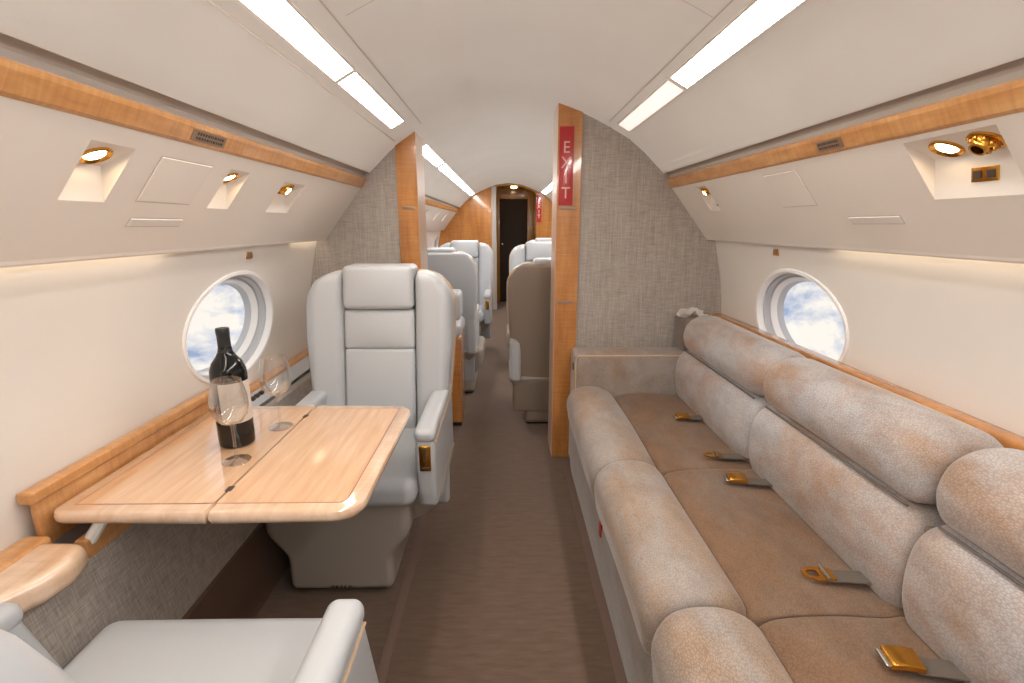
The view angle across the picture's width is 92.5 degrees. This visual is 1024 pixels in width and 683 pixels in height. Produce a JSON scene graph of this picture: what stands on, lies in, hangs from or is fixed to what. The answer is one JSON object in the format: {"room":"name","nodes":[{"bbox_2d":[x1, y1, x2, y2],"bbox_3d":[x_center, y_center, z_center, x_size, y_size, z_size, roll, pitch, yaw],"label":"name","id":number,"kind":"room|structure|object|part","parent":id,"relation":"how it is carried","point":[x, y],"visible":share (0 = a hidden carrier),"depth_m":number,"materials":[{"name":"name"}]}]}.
{"room":"aircraft cabin","nodes":[
{"label":"aircraft cabin","id":0,"kind":"room"},
{"bbox_2d":[21,371,311,668],"bbox_3d":[-0.920,0.733,0.657,0.063,0.350,4.165,0,13,-1],"label":"wall","id":1,"kind":"structure","parent":0,"point":[148,571],"depth_m":1.22,"materials":[{"name":"grey fabric"}]},
{"bbox_2d":[181,523,289,618],"bbox_3d":[-0.870,1.024,0.728,0.037,0.250,4.165,0,13,-1],"label":"baseboard","id":2,"kind":"structure","parent":1,"relation":"attached to","point":[240,590],"depth_m":1.63,"materials":[{"name":"brown wood"}]},
{"bbox_2d":[0,230,440,551],"bbox_3d":[-1.045,-0.045,3.069,0.094,1.245,9.220,0,13,-1],"label":"wall","id":3,"kind":"structure","parent":0,"point":[91,353],"depth_m":1.22,"materials":[{"name":"white plastic"}]},
{"bbox_2d":[0,536,88,613],"bbox_3d":[-0.967,0.596,0.463,0.168,0.066,1.252,0,13,-1],"label":"ledge","id":4,"kind":"object","parent":3,"relation":"attached to","point":[33,570],"visible":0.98,"depth_m":0.97,"materials":[{"name":"brown wood"}]},
{"bbox_2d":[53,523,91,542],"bbox_3d":[-1.016,0.421,1.427,0.095,0.100,0.710,0,13,-1],"label":"pocket","id":5,"kind":"object","parent":3,"relation":"attached to","point":[75,533],"visible":0.05,"depth_m":1.17,"materials":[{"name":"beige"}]},
{"bbox_2d":[16,388,213,542],"bbox_3d":[-1.039,0.306,1.397,0.034,0.136,0.715,0,13,-1],"label":"ledge","id":6,"kind":"object","parent":5,"relation":"attached to","point":[42,498],"visible":0.48,"depth_m":1.21,"materials":[{"name":"brown wood"}]},
{"bbox_2d":[54,137,137,203],"bbox_3d":[-0.797,-0.324,0.945,0.087,0.111,0.118,0,13,-1],"label":"light","id":7,"kind":"object","parent":3,"relation":"attached to","point":[101,163],"visible":0.96,"depth_m":0.96,"materials":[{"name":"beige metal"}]},
{"bbox_3d":[-0.798,-0.357,0.937,0.036,0.019,0.040,0,13,-1],"label":"bulb","id":8,"kind":"part","parent":7,"relation":"part of","materials":[{"name":"white glass"}]},
{"bbox_2d":[125,218,182,226],"bbox_3d":[-0.873,-0.292,1.204,0.016,0.021,0.191,0,13,-1],"label":"slot cover","id":9,"kind":"object","parent":3,"relation":"attached to","point":[132,222],"visible":1,"depth_m":1.19,"materials":[{"name":"white plastic"}]},
{"bbox_2d":[135,156,212,204],"bbox_3d":[-0.800,-0.380,1.170,0.076,0.096,0.192,0,13,-1],"label":"access panel","id":10,"kind":"object","parent":3,"relation":"attached to","point":[172,180],"visible":1,"depth_m":1.16,"materials":[{"name":"beige plastic"}]},
{"bbox_2d":[74,348,309,558],"bbox_3d":[-1.010,0.254,1.857,0.121,0.095,1.604,0,13,-1],"label":"ledge","id":11,"kind":"object","parent":3,"relation":"attached to","point":[276,379],"visible":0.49,"depth_m":2.00,"materials":[{"name":"brown wood"}]},
{"bbox_3d":[-0.957,0.387,1.405,0.028,0.047,0.660,0,13,-1],"label":"rail","id":12,"kind":"part","parent":11,"relation":"part of","materials":[{"name":"brown wood"}]},
{"bbox_2d":[53,406,410,543],"bbox_3d":[-0.679,0.339,1.395,0.683,0.088,0.655,0,13,-1],"label":"folding table","id":13,"kind":"object","parent":11,"relation":"on","point":[327,465],"visible":0.98,"depth_m":1.23,"materials":[{"name":"brown wood"}]},
{"bbox_3d":[-0.934,0.423,1.100,0.053,0.062,0.026,-5,14,-19],"label":"support arm","id":14,"kind":"part","parent":13,"relation":"part of","materials":[{"name":"white plastic"}]},
{"bbox_2d":[208,376,251,466],"bbox_3d":[-0.730,0.207,1.275,0.091,0.226,0.091,0,13,-1],"label":"wine glass","id":15,"kind":"object","parent":13,"relation":"on","point":[209,405],"visible":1,"depth_m":1.27,"materials":[{"name":"clear glass"}]},
{"bbox_2d":[208,376,248,425],"bbox_3d":[-0.730,0.157,1.263,0.091,0.122,0.091,0,13,-1],"label":"bowl","id":16,"kind":"object","parent":15,"relation":"on","point":[209,405],"depth_m":1.26,"materials":[{"name":"clear glass"}]},
{"bbox_2d":[209,327,255,448],"bbox_3d":[-0.787,0.127,1.369,0.094,0.337,0.094,0,13,-1],"label":"wine bottle","id":17,"kind":"object","parent":13,"relation":"on","point":[229,400],"visible":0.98,"depth_m":1.34,"materials":[{"name":"black glass"}]},
{"bbox_2d":[258,354,292,430],"bbox_3d":[-0.716,0.155,1.493,0.091,0.226,0.091,0,13,-1],"label":"wine glass","id":18,"kind":"object","parent":13,"relation":"on","point":[280,424],"visible":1,"depth_m":1.49,"materials":[{"name":"clear glass"}]},
{"bbox_2d":[258,354,291,395],"bbox_3d":[-0.716,0.105,1.481,0.091,0.122,0.091,0,13,-1],"label":"bowl","id":19,"kind":"object","parent":18,"relation":"on","point":[262,388],"depth_m":1.47,"materials":[{"name":"clear glass"}]},
{"bbox_2d":[190,128,226,147],"bbox_3d":[-0.718,-0.481,1.163,0.015,0.024,0.131,0,13,-1],"label":"air vent","id":20,"kind":"object","parent":3,"relation":"attached to","point":[197,135],"visible":1,"depth_m":1.16,"materials":[{"name":"brown plastic"}]},
{"bbox_2d":[182,271,273,383],"bbox_3d":[-1.085,-0.057,1.857,0.157,0.418,0.622,0,13,-1],"label":"window","id":21,"kind":"structure","parent":3,"relation":"in","point":[255,293],"depth_m":2.06,"materials":[{"name":"white plastic"}]},
{"bbox_3d":[-1.124,-0.057,1.857,0.080,0.326,0.530,0,13,-1],"label":"frame","id":22,"kind":"part","parent":21,"relation":"part of","materials":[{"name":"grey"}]},
{"bbox_3d":[-1.099,-0.057,1.857,0.079,0.350,0.554,0,13,-1],"label":"frame","id":23,"kind":"part","parent":21,"relation":"part of","materials":[{"name":"white"}]},
{"bbox_2d":[0,96,456,267],"bbox_3d":[-0.867,-0.747,2.904,0.218,0.261,9.220,0,13,-1],"label":"wall panel","id":24,"kind":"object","parent":3,"relation":"attached to","point":[40,146],"depth_m":1.05,"materials":[{"name":"white plastic"}]},
{"bbox_2d":[206,168,251,210],"bbox_3d":[-0.804,-0.431,1.395,0.086,0.109,0.113,0,13,-1],"label":"light","id":25,"kind":"object","parent":3,"relation":"attached to","point":[234,180],"visible":0.77,"depth_m":1.43,"materials":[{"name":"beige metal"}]},
{"bbox_2d":[246,251,252,258],"bbox_3d":[-0.997,-0.328,1.861,0.012,0.028,0.036,0,13,-1],"label":"button","id":26,"kind":"object","parent":3,"relation":"attached to","point":[249,255],"visible":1,"depth_m":1.85,"materials":[{"name":"gold metal"}]},
{"bbox_2d":[264,181,305,213],"bbox_3d":[-0.812,-0.514,1.761,0.084,0.107,0.181,0,13,-1],"label":"light","id":27,"kind":"object","parent":3,"relation":"attached to","point":[287,194],"visible":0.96,"depth_m":1.79,"materials":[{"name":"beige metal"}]},
{"bbox_2d":[432,237,437,246],"bbox_3d":[-1.161,-1.318,7.149,0.157,0.418,0.622,0,13,-1],"label":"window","id":28,"kind":"structure","parent":3,"relation":"in","point":[435,244],"depth_m":7.33,"materials":[{"name":"white plastic"}]},
{"bbox_2d":[255,301,627,682],"bbox_3d":[0.021,0.361,4.045,2.350,0.010,10.900,0,13,-1],"label":"floor","id":29,"kind":"structure","parent":0,"point":[499,581],"depth_m":1.82,"materials":[{"name":"brown carpet"}]},
{"bbox_2d":[0,599,378,682],"bbox_3d":[-0.590,0.586,0.631,0.668,1.148,0.832,0,13,-1],"label":"chair","id":30,"kind":"object","parent":29,"relation":"on","point":[334,647],"visible":1,"depth_m":0.91,"materials":[{"name":"grey leather"}]},
{"bbox_3d":[-0.891,0.656,0.720,0.060,0.280,0.518,0,13,-1],"label":"armrest","id":31,"kind":"part","parent":30,"relation":"part of","materials":[{"name":"grey leather"}]},
{"bbox_3d":[-0.592,0.686,0.820,0.540,0.115,0.510,0,13,-1],"label":"seat","id":32,"kind":"part","parent":30,"relation":"part of","materials":[{"name":"grey leather"}]},
{"bbox_3d":[-0.291,0.654,0.728,0.060,0.280,0.518,0,13,-1],"label":"armrest","id":33,"kind":"part","parent":30,"relation":"part of","materials":[{"name":"grey leather"}]},
{"bbox_2d":[266,263,455,588],"bbox_3d":[-0.550,0.291,1.904,0.630,1.131,0.685,0,13,-1],"label":"chair","id":34,"kind":"object","parent":29,"relation":"on","point":[379,334],"visible":0.76,"depth_m":1.96,"materials":[{"name":"grey leather"}]},
{"bbox_2d":[345,305,415,348],"bbox_3d":[-0.540,-0.061,2.040,0.285,0.162,0.141,0,13,-1],"label":"cushion","id":35,"kind":"object","parent":34,"relation":"on","point":[366,327],"depth_m":1.98,"materials":[{"name":"grey leather"}]},
{"bbox_2d":[345,346,416,427],"bbox_3d":[-0.539,0.212,2.059,0.285,0.386,0.176,0,13,-1],"label":"cushion","id":36,"kind":"object","parent":34,"relation":"on","point":[374,375],"depth_m":1.99,"materials":[{"name":"grey leather"}]},
{"bbox_3d":[-0.536,0.447,1.852,0.424,0.113,0.510,0,13,-1],"label":"seat","id":37,"kind":"part","parent":34,"relation":"part of","materials":[{"name":"grey leather"}]},
{"bbox_3d":[-0.288,0.388,1.623,0.038,0.089,0.009,0,13,-1],"label":"control plate","id":38,"kind":"part","parent":34,"relation":"part of","materials":[{"name":"gold metal"}]},
{"bbox_3d":[-0.292,0.380,1.909,0.066,0.276,0.555,0,13,-1],"label":"armrest","id":39,"kind":"part","parent":34,"relation":"part of","materials":[{"name":"grey leather"}]},
{"bbox_2d":[427,247,484,392],"bbox_3d":[-0.540,-0.178,3.874,0.630,1.131,0.685,0,13,-1],"label":"chair","id":40,"kind":"object","parent":29,"relation":"on","point":[459,268],"visible":0.41,"depth_m":3.54,"materials":[{"name":"grey leather"}]},
{"bbox_3d":[-0.309,-0.098,3.917,0.066,0.276,0.555,0,13,-1],"label":"armrest","id":41,"kind":"part","parent":40,"relation":"part of","materials":[{"name":"grey leather"}]},
{"bbox_2d":[452,289,465,425],"bbox_3d":[-0.582,0.104,3.255,0.524,0.868,0.340,0,13,-1],"label":"console","id":42,"kind":"object","parent":29,"relation":"on","point":[458,387],"visible":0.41,"depth_m":3.16,"materials":[{"name":"brown wood"}]},
{"bbox_2d":[456,316,464,336],"bbox_3d":[-0.582,-0.101,3.206,0.524,0.090,0.340,0,13,-1],"label":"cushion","id":43,"kind":"object","parent":42,"relation":"on","point":[460,321],"depth_m":3.12,"materials":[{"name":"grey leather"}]},
{"bbox_2d":[440,240,493,338],"bbox_3d":[-0.503,-0.451,5.018,0.630,1.131,0.685,0,13,-1],"label":"chair","id":44,"kind":"object","parent":29,"relation":"on","point":[482,254],"visible":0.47,"depth_m":5.08,"materials":[{"name":"grey leather"}]},
{"bbox_2d":[473,257,478,272],"bbox_3d":[-0.493,-0.803,5.154,0.285,0.162,0.141,0,13,-1],"label":"cushion","id":45,"kind":"object","parent":44,"relation":"on","point":[476,259],"depth_m":5.10,"materials":[{"name":"grey leather"}]},
{"bbox_2d":[477,273,478,304],"bbox_3d":[-0.492,-0.530,5.173,0.285,0.386,0.176,0,13,-1],"label":"cushion","id":46,"kind":"object","parent":44,"relation":"on","point":[478,273],"depth_m":5.13,"materials":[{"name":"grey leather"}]},
{"bbox_3d":[-0.488,-0.295,4.965,0.424,0.113,0.510,0,13,-1],"label":"seat","id":47,"kind":"part","parent":44,"relation":"part of","materials":[{"name":"grey leather"}]},
{"bbox_3d":[-0.240,-0.354,4.737,0.038,0.089,0.009,0,13,-1],"label":"control plate","id":48,"kind":"part","parent":44,"relation":"part of","materials":[{"name":"gold metal"}]},
{"bbox_3d":[-0.244,-0.361,5.022,0.066,0.276,0.555,0,13,-1],"label":"armrest","id":49,"kind":"part","parent":44,"relation":"part of","materials":[{"name":"grey leather"}]},
{"bbox_2d":[507,258,550,422],"bbox_3d":[0.265,-0.020,3.286,0.604,1.096,0.685,0,13,-1],"label":"chair","id":50,"kind":"object","parent":29,"relation":"on","point":[528,283],"visible":0.6,"depth_m":3.00,"materials":[{"name":"grey leather"}]},
{"bbox_3d":[0.020,0.059,3.322,0.066,0.267,0.555,0,13,-1],"label":"armrest","id":51,"kind":"part","parent":50,"relation":"part of","materials":[{"name":"grey leather"}]},
{"bbox_2d":[507,242,550,348],"bbox_3d":[0.264,-0.337,4.542,0.630,1.131,0.685,0,13,-1],"label":"chair","id":52,"kind":"object","parent":29,"relation":"on","point":[523,253],"visible":0.12,"depth_m":4.59,"materials":[{"name":"grey leather"}]},
{"bbox_2d":[525,238,551,243],"bbox_3d":[0.424,-0.674,5.955,0.630,1.131,0.685,0,13,-1],"label":"chair","id":53,"kind":"object","parent":29,"relation":"on","point":[536,239],"visible":0.06,"depth_m":6.00,"materials":[{"name":"grey leather"}]},
{"bbox_2d":[567,315,1023,682],"bbox_3d":[0.685,0.560,1.344,0.793,0.867,2.735,0,13,-1],"label":"sofa","id":54,"kind":"object","parent":29,"relation":"on","point":[702,580],"visible":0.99,"depth_m":1.20,"materials":[{"name":"fabric"}]},
{"bbox_3d":[0.580,0.815,1.326,0.530,0.340,2.585,0,13,-1],"label":"panel","id":55,"kind":"part","parent":54,"relation":"part of","materials":[{"name":"fabric"}]},
{"bbox_3d":[0.671,0.350,2.611,0.710,0.628,0.172,0,13,-1],"label":"arm","id":56,"kind":"part","parent":54,"relation":"part of","materials":[{"name":"fabric"}]},
{"bbox_2d":[614,393,751,475],"bbox_3d":[0.714,0.434,2.144,0.456,0.174,0.798,0,13,-1],"label":"seat cushion","id":57,"kind":"object","parent":54,"relation":"on","point":[670,444],"depth_m":2.00,"materials":[{"name":"fabric"}]},
{"bbox_2d":[673,412,703,419],"bbox_3d":[0.803,0.326,2.148,0.188,0.021,0.046,-1,13,-4],"label":"belt","id":58,"kind":"object","parent":54,"relation":"on","point":[680,415],"visible":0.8,"depth_m":2.13,"materials":[{"name":"brown"}]},
{"bbox_2d":[673,314,711,350],"bbox_3d":[0.959,-0.048,2.547,0.188,0.172,0.175,0,13,-1],"label":"corner shelf","id":59,"kind":"object","parent":54,"relation":"on","point":[680,324],"visible":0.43,"depth_m":2.52,"materials":[{"name":"fabric"}]},
{"bbox_2d":[677,307,706,317],"bbox_3d":[0.916,-0.150,2.496,0.150,0.053,0.120,0,13,-1],"label":"crumpled napkin","id":60,"kind":"object","parent":59,"relation":"on","point":[683,312],"visible":0.92,"depth_m":2.48,"materials":[{"name":"white fabric"}]},
{"bbox_2d":[675,350,770,462],"bbox_3d":[0.934,0.262,2.119,0.233,0.304,0.773,0,13,-1],"label":"cushion","id":61,"kind":"object","parent":54,"relation":"on","point":[728,409],"depth_m":1.98,"materials":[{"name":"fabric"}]},
{"bbox_2d":[703,450,749,459],"bbox_3d":[0.798,0.415,1.790,0.188,0.015,0.044,1,13,5],"label":"belt","id":62,"kind":"object","parent":54,"relation":"on","point":[715,454],"visible":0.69,"depth_m":1.79,"materials":[{"name":"brown"}]},
{"bbox_3d":[0.736,0.415,1.796,0.064,0.004,0.041,0,13,5],"label":"tongue plate","id":63,"kind":"part","parent":62,"relation":"part of","materials":[{"name":"gold metal"}]},
{"bbox_2d":[723,472,771,485],"bbox_3d":[0.799,0.454,1.612,0.190,0.022,0.049,2,14,8],"label":"belt","id":64,"kind":"object","parent":54,"relation":"on","point":[732,477],"visible":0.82,"depth_m":1.60,"materials":[{"name":"brown"}]},
{"bbox_2d":[663,469,904,627],"bbox_3d":[0.724,0.605,1.429,0.456,0.174,0.668,0,13,-1],"label":"seat cushion","id":65,"kind":"object","parent":54,"relation":"on","point":[758,540],"depth_m":1.29,"materials":[{"name":"fabric"}]},
{"bbox_2d":[800,564,871,584],"bbox_3d":[0.799,0.561,1.177,0.193,0.015,0.049,1,13,6],"label":"belt","id":66,"kind":"object","parent":54,"relation":"on","point":[824,574],"visible":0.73,"depth_m":1.18,"materials":[{"name":"brown"}]},
{"bbox_3d":[0.739,0.561,1.183,0.071,0.004,0.046,0,13,6],"label":"tongue plate","id":67,"kind":"part","parent":66,"relation":"part of","materials":[{"name":"gold metal"}]},
{"bbox_2d":[748,406,946,607],"bbox_3d":[0.945,0.431,1.409,0.233,0.303,0.683,0,13,-1],"label":"cushion","id":68,"kind":"object","parent":54,"relation":"on","point":[855,518],"depth_m":1.26,"materials":[{"name":"fabric"}]},
{"bbox_2d":[759,616,964,682],"bbox_3d":[0.734,0.762,0.770,0.456,0.174,0.683,0,13,-1],"label":"seat cushion","id":69,"kind":"object","parent":54,"relation":"on","point":[807,649],"depth_m":1.00,"materials":[{"name":"fabric"}]},
{"bbox_2d":[875,645,970,681],"bbox_3d":[0.808,0.615,0.933,0.190,0.022,0.049,2,14,10],"label":"belt","id":70,"kind":"object","parent":54,"relation":"on","point":[896,658],"visible":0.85,"depth_m":0.93,"materials":[{"name":"brown metal"}]},
{"bbox_3d":[0.980,0.664,1.290,0.190,0.630,2.575,0,13,-1],"label":"frame","id":71,"kind":"part","parent":54,"relation":"part of","materials":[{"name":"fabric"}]},
{"bbox_2d":[902,525,1023,682],"bbox_3d":[0.954,0.592,0.738,0.233,0.303,0.693,0,13,-1],"label":"cushion","id":72,"kind":"object","parent":54,"relation":"on","point":[962,605],"depth_m":0.92,"materials":[{"name":"fabric"}]},
{"bbox_2d":[438,186,551,309],"bbox_3d":[-0.044,-1.404,7.489,2.222,1.841,0.100,0,13,-1],"label":"wall","id":73,"kind":"structure","parent":0,"point":[475,219],"depth_m":7.37,"materials":[{"name":"brown wood"}]},
{"bbox_3d":[-0.270,-1.403,7.486,0.072,1.840,0.100,0,13,-1],"label":"post","id":74,"kind":"part","parent":73,"relation":"part of","materials":[{"name":"beige"}]},
{"bbox_2d":[491,183,536,192],"bbox_3d":[0.030,-2.282,7.291,0.672,0.140,0.070,0,13,-1],"label":"trim","id":75,"kind":"structure","parent":73,"relation":"attached to","point":[505,184],"depth_m":7.25,"materials":[{"name":"brown wood"}]},
{"bbox_2d":[537,195,541,221],"bbox_3d":[0.404,-1.988,7.329,0.070,0.390,0.011,0,13,-1],"label":"exit sign","id":76,"kind":"object","parent":73,"relation":"attached to","point":[539,197],"visible":1,"depth_m":7.32,"materials":[{"name":"red plastic"}]},
{"bbox_2d":[0,0,1023,206],"bbox_3d":[0.020,-1.110,2.830,1.470,0.348,9.220,0,13,-1],"label":"ceiling","id":77,"kind":"structure","parent":0,"point":[482,83],"depth_m":1.32,"materials":[{"name":"beige"}]},
{"bbox_2d":[234,0,354,82],"bbox_3d":[-0.476,-0.554,0.491,0.065,0.043,1.937,0,13,-1],"label":"ceiling light","id":78,"kind":"object","parent":77,"relation":"attached to","point":[282,18],"visible":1,"depth_m":1.12,"materials":[{"name":"white plastic"}]},
{"bbox_2d":[335,70,404,129],"bbox_3d":[-0.495,-0.864,1.792,0.065,0.043,0.712,0,13,-1],"label":"ceiling light","id":79,"kind":"object","parent":77,"relation":"attached to","point":[354,84],"visible":1,"depth_m":1.69,"materials":[{"name":"white plastic"}]},
{"bbox_2d":[423,144,444,166],"bbox_3d":[-0.514,-1.188,3.154,0.065,0.043,0.812,0,13,-1],"label":"ceiling light","id":80,"kind":"object","parent":77,"relation":"attached to","point":[429,154],"visible":0.76,"depth_m":3.14,"materials":[{"name":"white plastic"}]},
{"bbox_2d":[437,163,456,178],"bbox_3d":[-0.527,-1.397,4.029,0.065,0.043,0.812,0,13,-1],"label":"ceiling light","id":81,"kind":"object","parent":77,"relation":"attached to","point":[445,169],"visible":1,"depth_m":3.97,"materials":[{"name":"white plastic"}]},
{"bbox_2d":[451,175,464,185],"bbox_3d":[-0.539,-1.605,4.904,0.065,0.043,0.812,0,13,-1],"label":"ceiling light","id":82,"kind":"object","parent":77,"relation":"attached to","point":[457,180],"visible":1,"depth_m":4.86,"materials":[{"name":"white plastic"}]},
{"bbox_2d":[460,183,469,191],"bbox_3d":[-0.552,-1.814,5.780,0.065,0.043,0.812,0,13,-1],"label":"ceiling light","id":83,"kind":"object","parent":77,"relation":"attached to","point":[464,187],"visible":0.99,"depth_m":5.73,"materials":[{"name":"white plastic"}]},
{"bbox_2d":[466,189,473,195],"bbox_3d":[-0.565,-2.022,6.655,0.065,0.043,0.812,0,13,-1],"label":"ceiling light","id":84,"kind":"object","parent":77,"relation":"attached to","point":[470,192],"visible":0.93,"depth_m":6.62,"materials":[{"name":"white plastic"}]},
{"bbox_2d":[542,188,550,193],"bbox_3d":[0.462,-2.044,6.665,0.066,0.042,0.812,0,13,-1],"label":"ceiling light","id":85,"kind":"object","parent":77,"relation":"attached to","point":[546,190],"visible":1,"depth_m":6.61,"materials":[{"name":"white plastic"}]},
{"bbox_2d":[617,78,685,131],"bbox_3d":[0.530,-0.920,1.947,0.066,0.042,0.732,0,13,-1],"label":"ceiling light","id":86,"kind":"object","parent":77,"relation":"attached to","point":[667,91],"visible":1,"depth_m":1.85,"materials":[{"name":"white plastic"}]},
{"bbox_2d":[669,0,809,89],"bbox_3d":[0.549,-0.591,0.566,0.066,0.042,2.072,0,13,-1],"label":"ceiling light","id":87,"kind":"object","parent":77,"relation":"attached to","point":[758,17],"visible":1,"depth_m":1.19,"materials":[{"name":"white plastic"}]},
{"bbox_2d":[311,103,720,456],"bbox_3d":[0.025,-0.273,2.692,2.222,1.863,0.241,0,13,-1],"label":"wall","id":88,"kind":"structure","parent":0,"point":[627,254],"depth_m":2.53,"materials":[{"name":"grey fabric"}]},
{"bbox_2d":[0,32,457,208],"bbox_3d":[-0.730,-0.926,2.863,0.029,0.035,9.220,0,13,-1],"label":"trim","id":89,"kind":"structure","parent":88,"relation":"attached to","point":[11,48],"depth_m":0.93,"materials":[{"name":"beige plastic"}]},
{"bbox_2d":[0,56,458,211],"bbox_3d":[-0.751,-0.892,2.871,0.038,0.047,9.220,0,13,-1],"label":"trim","id":90,"kind":"structure","parent":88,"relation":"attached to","point":[18,81],"depth_m":0.92,"materials":[{"name":"brown wood"}]},
{"bbox_3d":[0.283,-0.208,2.591,0.083,0.014,0.005,0,13,-1],"label":"latch plate","id":91,"kind":"part","parent":88,"relation":"part of","materials":[{"name":"brown"}]},
{"bbox_2d":[558,126,573,204],"bbox_3d":[0.269,-0.868,2.431,0.071,0.372,0.008,0,13,-1],"label":"exit sign","id":92,"kind":"object","parent":88,"relation":"attached to","point":[566,143],"visible":1,"depth_m":2.43,"materials":[{"name":"red plastic"}]},
{"bbox_3d":[0.283,-0.675,2.479,0.083,0.014,0.005,0,13,-1],"label":"latch plate","id":93,"kind":"part","parent":88,"relation":"part of","materials":[{"name":"brown"}]},
{"bbox_2d":[496,185,535,239],"bbox_3d":[0.049,-1.611,8.315,0.610,1.860,1.680,0,13,-1],"label":"wall","id":94,"kind":"structure","parent":0,"point":[508,186],"depth_m":7.82,"materials":[{"name":"brown wood"}]},
{"bbox_2d":[496,189,533,301],"bbox_3d":[0.050,-1.600,8.271,0.610,1.860,0.090,0,13,-1],"label":"door","id":95,"kind":"structure","parent":94,"relation":"in","point":[514,206],"depth_m":8.17,"materials":[{"name":"black wood"}]},
{"bbox_2d":[667,78,1023,187],"bbox_3d":[0.791,-0.897,2.892,0.038,0.047,9.220,0,13,-1],"label":"trim","id":96,"kind":"structure","parent":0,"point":[1007,98],"depth_m":1.03,"materials":[{"name":"brown wood"}]},
{"bbox_2d":[667,57,1023,177],"bbox_3d":[0.769,-0.931,2.884,0.029,0.035,9.220,0,13,-1],"label":"trim","id":97,"kind":"structure","parent":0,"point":[1013,70],"depth_m":1.04,"materials":[{"name":"beige plastic"}]},
{"bbox_2d":[715,241,1023,436],"bbox_3d":[1.085,-0.058,3.122,0.094,1.245,9.270,0,13,-1],"label":"wall","id":98,"kind":"structure","parent":0,"point":[949,332],"depth_m":1.32,"materials":[{"name":"white plastic"}]},
{"bbox_2d":[695,185,721,211],"bbox_3d":[0.865,-0.629,2.160,0.087,0.110,0.118,0,13,-1],"label":"reading light","id":99,"kind":"object","parent":98,"relation":"attached to","point":[704,192],"visible":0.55,"depth_m":2.20,"materials":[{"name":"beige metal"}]},
{"bbox_2d":[773,249,778,255],"bbox_3d":[1.065,-0.361,1.978,0.012,0.028,0.036,0,13,-1],"label":"button","id":100,"kind":"object","parent":98,"relation":"attached to","point":[775,251],"visible":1,"depth_m":1.97,"materials":[{"name":"gold metal"}]},
{"bbox_2d":[763,169,817,207],"bbox_3d":[0.877,-0.480,1.551,0.081,0.103,0.189,0,13,-1],"label":"access panel","id":101,"kind":"object","parent":98,"relation":"attached to","point":[788,187],"visible":1,"depth_m":1.54,"materials":[{"name":"beige plastic"}]},
{"bbox_2d":[755,269,848,361],"bbox_3d":[1.157,-0.077,1.941,0.157,0.418,0.622,0,13,-1],"label":"window","id":102,"kind":"structure","parent":98,"relation":"in","point":[772,292],"depth_m":2.15,"materials":[{"name":"white plastic"}]},
{"bbox_3d":[1.171,-0.077,1.942,0.079,0.350,0.554,0,13,-1],"label":"frame","id":103,"kind":"part","parent":102,"relation":"part of","materials":[{"name":"white plastic"}]},
{"bbox_3d":[1.196,-0.077,1.942,0.080,0.326,0.530,0,13,-1],"label":"frame","id":104,"kind":"part","parent":102,"relation":"part of","materials":[{"name":"grey"}]},
{"bbox_2d":[815,136,843,151],"bbox_3d":[0.806,-0.500,1.246,0.015,0.024,0.097,0,13,-1],"label":"sign","id":105,"kind":"object","parent":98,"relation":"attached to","point":[833,143],"visible":1,"depth_m":1.24,"materials":[{"name":"metal"}]},
{"bbox_2d":[672,111,1023,263],"bbox_3d":[0.907,-0.753,2.928,0.218,0.261,9.220,0,13,-1],"label":"wall panel","id":106,"kind":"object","parent":98,"relation":"attached to","point":[879,179],"depth_m":1.25,"materials":[{"name":"white plastic"}]},
{"bbox_2d":[712,313,1023,450],"bbox_3d":[1.123,0.394,0.606,0.052,0.132,4.165,0,13,-1],"label":"ledge","id":107,"kind":"object","parent":98,"relation":"attached to","point":[1008,439],"visible":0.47,"depth_m":1.40,"materials":[{"name":"brown wood"}]},
{"bbox_2d":[847,215,904,223],"bbox_3d":[0.956,-0.320,1.292,0.017,0.022,0.190,0,13,-1],"label":"slot cover","id":108,"kind":"object","parent":98,"relation":"attached to","point":[889,219],"visible":1,"depth_m":1.28,"materials":[{"name":"white plastic"}]},
{"bbox_2d":[900,122,1023,201],"bbox_3d":[0.882,-0.343,0.962,0.097,0.122,0.213,0,13,-1],"label":"overhead service panel","id":109,"kind":"object","parent":98,"relation":"attached to","point":[979,162],"visible":1,"depth_m":0.97,"materials":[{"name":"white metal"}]},
{"bbox_3d":[0.878,-0.391,0.988,0.037,0.019,0.041,0,13,-1],"label":"bulb","id":110,"kind":"part","parent":109,"relation":"part of","materials":[{"name":"white glass"}]},
{"bbox_2d":[971,165,999,181],"bbox_3d":[0.919,-0.326,0.952,0.010,0.028,0.056,0,13,-1],"label":"switch","id":111,"kind":"object","parent":109,"relation":"attached to","point":[979,173],"depth_m":0.95,"materials":[{"name":"gold metal"}]}
]}

